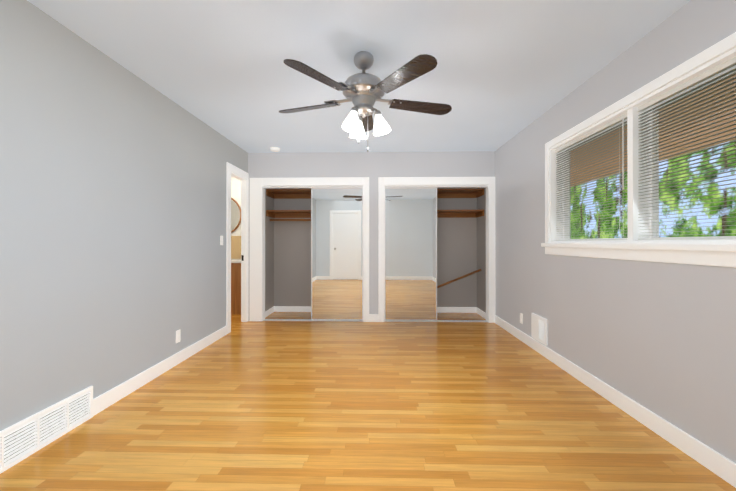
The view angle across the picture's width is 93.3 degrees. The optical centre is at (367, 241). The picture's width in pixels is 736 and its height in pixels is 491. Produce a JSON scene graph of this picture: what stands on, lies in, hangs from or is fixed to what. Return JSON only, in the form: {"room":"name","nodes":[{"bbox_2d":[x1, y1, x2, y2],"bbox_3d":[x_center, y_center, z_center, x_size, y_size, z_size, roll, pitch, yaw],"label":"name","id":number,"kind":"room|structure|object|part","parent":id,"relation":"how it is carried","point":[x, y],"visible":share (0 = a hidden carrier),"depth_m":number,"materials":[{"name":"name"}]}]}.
{"room":"empty bedroom","nodes":[
{"label":"empty bedroom","id":0,"kind":"room"},
{"bbox_2d":[0,0,247,430],"bbox_3d":[-1.851,-0.070,2.794,0.080,2.450,6.790,0,0,2],"label":"wall","id":1,"kind":"structure","parent":0,"point":[112,220],"depth_m":2.30,"materials":[{"name":"grey paint"}]},
{"bbox_2d":[0,386,92,473],"bbox_3d":[-1.834,1.050,1.550,0.018,0.205,1.470,0,0,2],"label":"air vent","id":2,"kind":"object","parent":1,"relation":"in","point":[20,441],"visible":1,"depth_m":1.95,"materials":[{"name":"white metal"}]},
{"bbox_2d":[93,326,226,415],"bbox_3d":[-1.790,1.101,3.310,0.014,0.110,2.050,0,0,2],"label":"baseboard","id":3,"kind":"structure","parent":1,"relation":"attached to","point":[115,394],"depth_m":2.86,"materials":[{"name":"white wood"}]},
{"bbox_2d":[176,330,179,342],"bbox_3d":[-1.794,0.896,3.285,0.006,0.115,0.070,0,0,2],"label":"outlet","id":4,"kind":"object","parent":1,"relation":"attached to","point":[177,331],"visible":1,"depth_m":3.27,"materials":[{"name":"white plastic"}]},
{"bbox_2d":[226,162,248,333],"bbox_3d":[-1.792,0.084,4.694,0.096,2.150,0.713,0,0,2],"label":"door frame","id":5,"kind":"structure","parent":1,"relation":"attached to","point":[230,168],"depth_m":5.02,"materials":[{"name":"white wood"}]},
{"bbox_2d":[231,176,240,235],"bbox_3d":[-2.587,-0.062,6.149,1.570,2.450,0.120,0,0,2],"label":"wall","id":6,"kind":"structure","parent":0,"point":[235,189],"depth_m":6.07,"materials":[{"name":"paint"}]},
{"bbox_2d":[231,198,240,232],"bbox_3d":[-2.554,-0.458,6.077,0.700,0.700,0.020,0,0,2],"label":"mirror glass","id":7,"kind":"object","parent":6,"relation":"attached to","point":[235,214],"depth_m":6.07,"materials":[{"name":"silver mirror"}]},
{"bbox_3d":[-2.554,-0.458,6.077,0.700,0.700,0.020,0,0,2],"label":"bathroom mirror with round frame","id":8,"kind":"part","parent":7,"relation":"part of","materials":[{"name":"beige mirror"}]},
{"bbox_2d":[231,236,240,258],"bbox_3d":[-2.389,0.102,6.077,1.169,0.400,0.011,0,0,2],"label":"tile panel","id":9,"kind":"object","parent":6,"relation":"attached to","point":[235,247],"visible":0.29,"depth_m":6.07,"materials":[{"name":"brown"}]},
{"bbox_2d":[27,0,689,152],"bbox_3d":[-0.872,-1.347,1.970,5.620,0.100,8.650,0,0,2],"label":"ceiling","id":10,"kind":"structure","parent":0,"point":[503,72],"depth_m":2.41,"materials":[{"name":"white paint"}]},
{"bbox_2d":[270,147,279,151],"bbox_3d":[-1.287,-1.270,4.807,0.134,0.040,0.134,0,0,2],"label":"smoke detector","id":11,"kind":"object","parent":10,"relation":"attached to","point":[275,149],"visible":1,"depth_m":4.76,"materials":[{"name":"white plastic"}]},
{"bbox_2d":[279,51,451,151],"bbox_3d":[-0.028,-0.952,2.482,1.299,0.686,1.241,0,0,2],"label":"fan","id":12,"kind":"object","parent":10,"relation":"hanging from","point":[363,92],"visible":1,"depth_m":2.35,"materials":[{"name":"brown wood"}]},
{"bbox_3d":[-0.030,-1.080,2.423,0.292,0.432,0.292,0,0,2],"label":"motor","id":13,"kind":"part","parent":12,"relation":"part of","materials":[{"name":"silver metal"}]},
{"bbox_2d":[0,312,735,490],"bbox_3d":[-0.872,1.203,1.965,5.620,0.100,8.650,0,0,2],"label":"floor","id":14,"kind":"structure","parent":0,"point":[345,406],"depth_m":2.18,"materials":[{"name":"brown wood"}]},
{"bbox_2d":[231,259,240,313],"bbox_3d":[-2.409,0.731,5.786,1.185,0.858,0.567,0,0,2],"label":"bathroom vanity","id":15,"kind":"object","parent":14,"relation":"on","point":[235,286],"depth_m":5.51,"materials":[{"name":"brown wood"}]},
{"bbox_2d":[231,259,240,262],"bbox_3d":[-2.409,0.322,5.787,1.185,0.040,0.567,0,0,2],"label":"countertop","id":16,"kind":"structure","parent":15,"relation":"on","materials":[{"name":"white stone"}]},
{"bbox_2d":[248,151,494,320],"bbox_3d":[0.036,-0.065,5.080,3.570,2.450,0.120,0,0,2],"label":"wall","id":17,"kind":"structure","parent":0,"point":[373,166],"depth_m":5.02,"materials":[{"name":"grey paint"}]},
{"bbox_2d":[262,185,362,320],"bbox_3d":[-0.801,0.165,5.101,1.505,1.990,0.120,0,0,2],"label":"lining","id":18,"kind":"object","parent":17,"relation":"attached to","point":[263,264],"depth_m":5.10,"materials":[{"name":"white"}]},
{"bbox_2d":[263,186,362,320],"bbox_3d":[-0.802,0.175,5.101,1.465,1.970,0.080,0,0,2],"label":"tracks","id":19,"kind":"object","parent":18,"relation":"attached to","point":[287,187],"visible":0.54,"depth_m":5.07,"materials":[{"name":"silver metal"}]},
{"bbox_2d":[311,188,362,319],"bbox_3d":[-0.450,0.184,5.070,0.760,1.928,0.018,0,0,2],"label":"mirror glass","id":20,"kind":"object","parent":19,"relation":"attached to","point":[336,253],"depth_m":5.07,"materials":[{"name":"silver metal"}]},
{"bbox_3d":[-0.450,0.184,5.070,0.760,1.928,0.018,0,0,2],"label":"closet mirror frame","id":21,"kind":"part","parent":20,"relation":"part of","materials":[{"name":"silver metal"}]},
{"bbox_2d":[250,177,494,322],"bbox_3d":[0.048,0.117,5.011,3.539,2.085,0.016,0,0,2],"label":"trim","id":22,"kind":"structure","parent":17,"relation":"attached to","point":[256,186],"depth_m":5.00,"materials":[{"name":"white wood"}]},
{"bbox_2d":[385,185,488,322],"bbox_3d":[0.983,0.165,5.054,1.525,1.990,0.120,0,0,2],"label":"lining","id":23,"kind":"object","parent":17,"relation":"attached to","point":[487,244],"depth_m":5.02,"materials":[{"name":"white"}]},
{"bbox_2d":[385,185,487,321],"bbox_3d":[0.983,0.175,5.054,1.485,1.970,0.080,0,0,2],"label":"tracks","id":24,"kind":"object","parent":23,"relation":"attached to","point":[441,186],"visible":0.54,"depth_m":5.02,"materials":[{"name":"silver metal"}]},
{"bbox_2d":[385,187,436,320],"bbox_3d":[0.620,0.184,5.042,0.760,1.928,0.018,0,0,2],"label":"mirror glass","id":25,"kind":"object","parent":24,"relation":"attached to","point":[410,254],"depth_m":5.04,"materials":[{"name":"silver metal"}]},
{"bbox_3d":[0.620,0.184,5.041,0.760,1.928,0.018,0,0,2],"label":"closet mirror frame","id":26,"kind":"part","parent":25,"relation":"part of","materials":[{"name":"silver metal"}]},
{"bbox_2d":[265,188,485,312],"bbox_3d":[0.046,-0.064,5.489,3.570,2.450,0.700,0,0,2],"label":"wall","id":27,"kind":"structure","parent":0,"point":[461,246],"depth_m":5.69,"materials":[{"name":"paint"}]},
{"bbox_2d":[265,306,276,317],"bbox_3d":[-1.563,1.116,5.449,0.014,0.090,0.540,0,0,2],"label":"baseboard","id":28,"kind":"structure","parent":27,"relation":"attached to","point":[274,309],"depth_m":5.55,"materials":[{"name":"white wood"}]},
{"bbox_2d":[266,189,310,220],"bbox_3d":[-0.792,-0.563,5.543,1.548,0.482,0.400,0,0,2],"label":"shelf unit","id":29,"kind":"object","parent":27,"relation":"attached to","point":[289,193],"visible":0.4,"depth_m":5.57,"materials":[{"name":"brown wood"}]},
{"bbox_3d":[-0.795,-0.339,5.462,1.508,0.034,0.034,0,0,2],"label":"closet rail rod","id":30,"kind":"part","parent":29,"relation":"part of","materials":[{"name":"brown wood"}]},
{"bbox_2d":[277,306,310,311],"bbox_3d":[-0.787,1.116,5.730,1.550,0.090,0.018,0,0,2],"label":"baseboard","id":31,"kind":"structure","parent":27,"relation":"attached to","point":[279,308],"depth_m":5.74,"materials":[{"name":"white wood"}]},
{"bbox_2d":[437,307,476,312],"bbox_3d":[0.997,1.116,5.682,1.560,0.090,0.018,0,0,2],"label":"baseboard","id":32,"kind":"structure","parent":27,"relation":"attached to","point":[439,309],"depth_m":5.67,"materials":[{"name":"white wood"}]},
{"bbox_2d":[437,188,483,287],"bbox_3d":[0.992,0.124,5.494,1.558,1.856,0.400,0,0,2],"label":"shelf unit","id":33,"kind":"object","parent":27,"relation":"attached to","point":[460,193],"visible":0.38,"depth_m":5.57,"materials":[{"name":"brown wood"}]},
{"bbox_3d":[1.008,0.736,5.392,1.491,0.632,0.034,0,0,2],"label":"closet rail rod","id":34,"kind":"part","parent":33,"relation":"part of","materials":[{"name":"brown wood"}]},
{"bbox_2d":[477,308,485,318],"bbox_3d":[1.762,1.116,5.361,0.014,0.090,0.540,0,0,2],"label":"baseboard","id":35,"kind":"structure","parent":27,"relation":"attached to","point":[480,312],"depth_m":5.37,"materials":[{"name":"white wood"}]},
{"bbox_2d":[495,0,735,462],"bbox_3d":[1.854,-0.071,2.545,0.200,2.450,6.490,0,0,2],"label":"wall","id":36,"kind":"structure","parent":0,"point":[658,338],"depth_m":2.31,"materials":[{"name":"grey paint"}]},
{"bbox_2d":[531,313,546,345],"bbox_3d":[1.772,0.902,3.601,0.018,0.260,0.320,0,0,2],"label":"air vent","id":37,"kind":"object","parent":36,"relation":"in","point":[539,328],"visible":0.98,"depth_m":3.58,"materials":[{"name":"white metal"}]},
{"bbox_3d":[1.766,0.902,3.661,0.002,0.200,0.140,0,0,2],"label":"damper plate","id":38,"kind":"part","parent":37,"relation":"part of","materials":[{"name":"white metal"}]},
{"bbox_2d":[495,315,735,487],"bbox_3d":[1.735,1.098,2.188,0.018,0.110,5.534,0,0,2],"label":"baseboard","id":39,"kind":"structure","parent":36,"relation":"attached to","point":[715,462],"depth_m":2.17,"materials":[{"name":"white wood"}]},
{"bbox_2d":[541,32,735,267],"bbox_3d":[1.808,-0.427,2.060,0.225,1.100,2.845,0,0,2],"label":"window unit","id":40,"kind":"structure","parent":36,"relation":"in","point":[652,224],"depth_m":2.31,"materials":[{"name":"white wood"}]},
{"bbox_2d":[555,57,735,240],"bbox_3d":[1.788,-0.450,2.060,0.044,0.882,2.625,0,0,2],"label":"window blinds","id":41,"kind":"object","parent":40,"relation":"attached to","point":[720,68],"visible":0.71,"depth_m":2.10,"materials":[{"name":"grey plastic"}]},
{"bbox_2d":[570,75,735,186],"bbox_3d":[2.373,-0.936,2.509,0.840,0.320,8.500,0,0,2],"label":"roof eave","id":42,"kind":"object","parent":36,"relation":"attached to","point":[722,130],"depth_m":2.94,"materials":[{"name":"beige"}]},
{"label":"outside","id":43,"kind":"structure","parent":0,"visible":0},
{"bbox_2d":[570,140,735,238],"bbox_3d":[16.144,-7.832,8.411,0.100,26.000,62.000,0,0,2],"label":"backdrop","id":44,"kind":"structure","parent":43,"point":[719,226],"depth_m":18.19,"materials":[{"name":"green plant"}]}
]}

